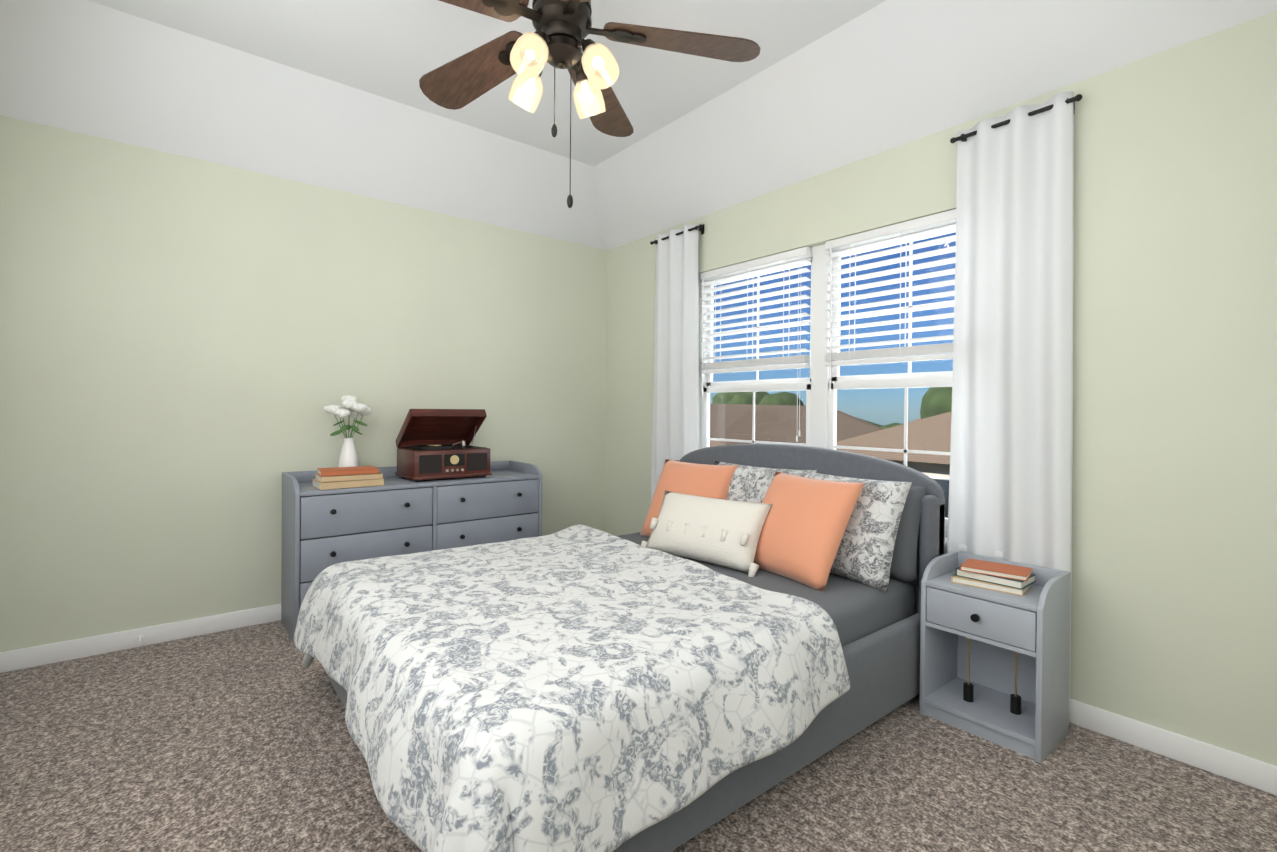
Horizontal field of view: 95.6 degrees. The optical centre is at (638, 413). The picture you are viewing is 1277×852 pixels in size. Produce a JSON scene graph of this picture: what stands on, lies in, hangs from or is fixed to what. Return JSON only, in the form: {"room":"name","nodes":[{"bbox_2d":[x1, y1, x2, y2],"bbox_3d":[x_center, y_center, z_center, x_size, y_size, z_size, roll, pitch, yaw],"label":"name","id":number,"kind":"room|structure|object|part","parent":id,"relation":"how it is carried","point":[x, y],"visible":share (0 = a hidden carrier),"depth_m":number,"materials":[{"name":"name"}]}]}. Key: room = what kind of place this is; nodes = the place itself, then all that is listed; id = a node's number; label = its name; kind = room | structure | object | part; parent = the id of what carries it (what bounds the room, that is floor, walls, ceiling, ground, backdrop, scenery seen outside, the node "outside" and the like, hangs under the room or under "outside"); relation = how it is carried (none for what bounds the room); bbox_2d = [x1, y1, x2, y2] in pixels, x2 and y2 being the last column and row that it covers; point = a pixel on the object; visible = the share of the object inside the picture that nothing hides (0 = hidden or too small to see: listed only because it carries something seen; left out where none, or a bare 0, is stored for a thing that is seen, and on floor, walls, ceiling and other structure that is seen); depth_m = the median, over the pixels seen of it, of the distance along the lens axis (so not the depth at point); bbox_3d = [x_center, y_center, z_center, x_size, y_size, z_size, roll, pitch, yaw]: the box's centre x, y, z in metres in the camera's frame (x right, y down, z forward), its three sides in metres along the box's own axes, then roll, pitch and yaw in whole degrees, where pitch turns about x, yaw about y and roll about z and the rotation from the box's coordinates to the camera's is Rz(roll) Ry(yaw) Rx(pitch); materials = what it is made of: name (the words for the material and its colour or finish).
{"room":"bedroom","nodes":[
{"label":"bedroom","id":0,"kind":"room"},
{"bbox_2d":[0,115,607,651],"bbox_3d":[-1.559,-0.309,3.527,3.510,2.860,0.120,0,0,-39],"label":"wall","id":1,"kind":"structure","parent":0,"point":[190,347],"depth_m":2.97,"materials":[{"name":"green paint"}]},
{"bbox_2d":[0,604,280,672],"bbox_3d":[-1.504,1.078,3.452,3.270,0.088,0.093,0,0,-39],"label":"baseboard","id":2,"kind":"structure","parent":1,"relation":"attached to","point":[23,658],"depth_m":2.76,"materials":[{"name":"white"}]},
{"bbox_2d":[0,620,1276,851],"bbox_3d":[-0.279,1.192,1.932,3.510,0.100,4.240,0,0,-39],"label":"floor","id":3,"kind":"structure","parent":0,"point":[234,740],"depth_m":1.80,"materials":[{"name":"carpet"}]},
{"bbox_2d":[281,460,541,646],"bbox_3d":[-1.263,0.722,3.377,1.350,0.805,0.462,0,0,-39],"label":"dresser","id":4,"kind":"object","parent":3,"relation":"on","point":[394,515],"visible":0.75,"depth_m":3.11,"materials":[{"name":"grey paint"}]},
{"bbox_2d":[312,466,383,489],"bbox_3d":[-1.531,0.333,3.050,0.306,0.091,0.209,0,0,-39],"label":"books","id":5,"kind":"object","parent":4,"relation":"on","point":[344,477],"visible":1,"depth_m":2.98,"materials":[{"name":"beige"}]},
{"bbox_2d":[324,395,371,466],"bbox_3d":[-1.610,0.136,3.211,0.248,0.481,0.188,0,0,-39],"label":"vase","id":6,"kind":"object","parent":4,"relation":"on","point":[348,456],"visible":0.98,"depth_m":3.18,"materials":[{"name":"white ceramic"}]},
{"bbox_2d":[395,409,491,481],"bbox_3d":[-1.169,0.174,3.471,0.462,0.408,0.368,0,0,-39],"label":"record player","id":7,"kind":"object","parent":4,"relation":"on","point":[432,443],"visible":1,"depth_m":3.40},
{"bbox_2d":[293,444,944,851],"bbox_3d":[-0.052,0.649,2.351,2.154,0.984,1.824,0,0,-39],"label":"bed","id":8,"kind":"object","parent":3,"relation":"on","point":[723,632],"visible":0.98,"depth_m":1.70,"materials":[{"name":"grey fabric"}]},
{"bbox_2d":[293,524,849,851],"bbox_3d":[-0.370,0.839,2.096,1.348,0.509,1.835,0,0,-39],"label":"duvet","id":9,"kind":"object","parent":8,"relation":"on","point":[576,688],"depth_m":1.51,"materials":[{"name":"white fabric"}]},
{"bbox_2d":[889,486,926,585],"bbox_3d":[0.945,0.489,2.595,0.163,0.400,0.660,13,-7,-36],"label":"pillow","id":10,"kind":"object","parent":8,"relation":"on","point":[909,556],"depth_m":2.35,"materials":[{"name":"grey fabric"}]},
{"bbox_2d":[919,551,1070,762],"bbox_3d":[1.314,0.862,2.152,0.319,0.585,0.400,0,0,-39],"label":"nightstand","id":11,"kind":"object","parent":3,"relation":"on","point":[1031,626],"visible":0.9,"depth_m":2.10,"materials":[{"name":"grey paint"}]},
{"bbox_2d":[963,638,973,701],"bbox_3d":[1.252,0.958,2.193,0.034,0.254,0.033,0,0,-39],"label":"candle holder","id":12,"kind":"object","parent":11,"relation":"in","point":[968,688],"depth_m":2.19,"materials":[{"name":"black metal"}]},
{"bbox_2d":[951,558,1035,595],"bbox_3d":[1.329,0.604,2.168,0.170,0.069,0.243,0,1,-45],"label":"books","id":13,"kind":"object","parent":11,"relation":"on","point":[1009,579],"visible":1,"depth_m":2.12,"materials":[{"name":"orange"}]},
{"bbox_2d":[1010,652,1020,714],"bbox_3d":[1.373,0.970,2.106,0.034,0.234,0.033,0,0,-39],"label":"candle holder","id":14,"kind":"object","parent":11,"relation":"in","point":[1015,698],"depth_m":2.10,"materials":[{"name":"black metal"}]},
{"bbox_2d":[0,0,1276,249],"bbox_3d":[-0.253,-1.488,1.944,3.311,0.460,4.041,0,0,-39],"label":"ceiling","id":15,"kind":"structure","parent":0,"point":[324,94],"depth_m":2.70,"materials":[{"name":"white paint"}]},
{"bbox_2d":[419,0,760,207],"bbox_3d":[-0.310,-1.190,2.000,1.307,0.936,1.356,0,0,-39],"label":"ceiling fan","id":16,"kind":"object","parent":15,"relation":"hanging from","point":[563,29],"visible":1,"depth_m":2.05,"materials":[{"name":"brown wood"}]},
{"bbox_2d":[605,11,1276,765],"bbox_3d":[1.091,-0.282,2.940,0.120,2.860,4.120,0,0,-39],"label":"wall","id":17,"kind":"structure","parent":0,"point":[1173,611],"depth_m":1.99,"materials":[{"name":"green paint"}]},
{"bbox_2d":[650,224,703,501],"bbox_3d":[0.240,-0.047,3.824,0.091,2.333,0.499,0,0,-39],"label":"curtain","id":18,"kind":"object","parent":17,"relation":"hanging from","point":[675,434],"visible":0.73,"depth_m":3.80,"materials":[{"name":"white fabric"}]},
{"bbox_3d":[0.259,-1.178,3.824,0.069,0.060,0.499,0,0,-39],"label":"rod","id":19,"kind":"part","parent":18,"relation":"part of","materials":[{"name":"black metal"}]},
{"bbox_2d":[699,246,811,441],"bbox_3d":[0.655,-0.378,3.422,0.062,1.047,0.810,0,0,-39],"label":"window blinds","id":20,"kind":"object","parent":17,"relation":"attached to","point":[777,363],"visible":0.9,"depth_m":3.37,"materials":[{"name":"white plastic"}]},
{"bbox_2d":[699,221,1002,557],"bbox_3d":[0.955,-0.132,3.076,0.150,1.535,1.880,0,0,-39],"label":"window frame","id":21,"kind":"structure","parent":17,"relation":"attached to","point":[821,414],"depth_m":3.07,"materials":[{"name":"white plastic"}]},
{"bbox_2d":[824,209,955,393],"bbox_3d":[1.232,-0.368,2.706,0.062,1.047,0.810,0,0,-39],"label":"window blinds","id":22,"kind":"object","parent":17,"relation":"attached to","point":[910,353],"visible":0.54,"depth_m":2.74,"materials":[{"name":"white plastic"}]},
{"bbox_2d":[947,91,1082,724],"bbox_3d":[1.471,-0.026,2.299,0.089,2.333,0.459,0,0,-39],"label":"curtain","id":23,"kind":"object","parent":17,"relation":"hanging from","point":[1010,475],"visible":0.75,"depth_m":2.24,"materials":[{"name":"white fabric"}]},
{"bbox_3d":[1.489,-1.158,2.298,0.069,0.060,0.459,0,0,-39],"label":"rod","id":24,"kind":"part","parent":23,"relation":"part of","materials":[{"name":"black metal"}]},
{"bbox_2d":[1070,699,1276,795],"bbox_3d":[0.989,1.103,2.953,0.014,0.088,4.000,0,0,-39],"label":"baseboard","id":25,"kind":"structure","parent":17,"relation":"attached to","point":[1246,770],"depth_m":1.93,"materials":[{"name":"white"}]},
{"label":"outside","id":26,"kind":"structure","parent":0,"visible":0},
{"bbox_3d":[100.027,5.892,85.417,255.730,0.200,240.000,0,0,-39],"label":"lawn","id":27,"kind":"structure","parent":26,"visible":0},
{"bbox_2d":[712,391,768,404],"bbox_3d":[10.242,1.130,57.026,6.012,8.114,6.795,0,0,-39],"label":"tree","id":28,"kind":"object","parent":27,"relation":"on","point":[747,398],"depth_m":55.22,"materials":[{"name":"green plant"}]},
{"bbox_2d":[758,391,803,405],"bbox_3d":[11.952,1.759,45.428,4.979,7.033,5.648,0,0,-39],"label":"tree","id":29,"kind":"object","parent":27,"relation":"on","point":[783,400],"depth_m":44.23,"materials":[{"name":"green plant"}]},
{"bbox_2d":[710,404,882,446],"bbox_3d":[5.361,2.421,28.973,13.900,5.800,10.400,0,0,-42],"label":"house","id":30,"kind":"structure","parent":27,"relation":"on","point":[788,427],"depth_m":26.19,"materials":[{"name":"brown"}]},
{"bbox_2d":[859,418,901,428],"bbox_3d":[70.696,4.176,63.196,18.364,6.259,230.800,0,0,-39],"label":"tree","id":31,"kind":"object","parent":27,"relation":"on","point":[890,426],"depth_m":93.45,"materials":[{"name":"green plant"}]},
{"bbox_2d":[836,411,951,517],"bbox_3d":[14.761,2.607,20.497,10.900,5.700,13.900,0,0,-36],"label":"house","id":32,"kind":"structure","parent":27,"relation":"on","point":[927,425],"depth_m":20.76,"materials":[{"name":"brown"}]},
{"bbox_2d":[920,387,951,418],"bbox_3d":[19.358,1.593,32.431,5.495,7.657,6.510,0,0,-39],"label":"tree","id":33,"kind":"object","parent":27,"relation":"on","point":[931,408],"depth_m":32.35,"materials":[{"name":"green plant"}]}
]}

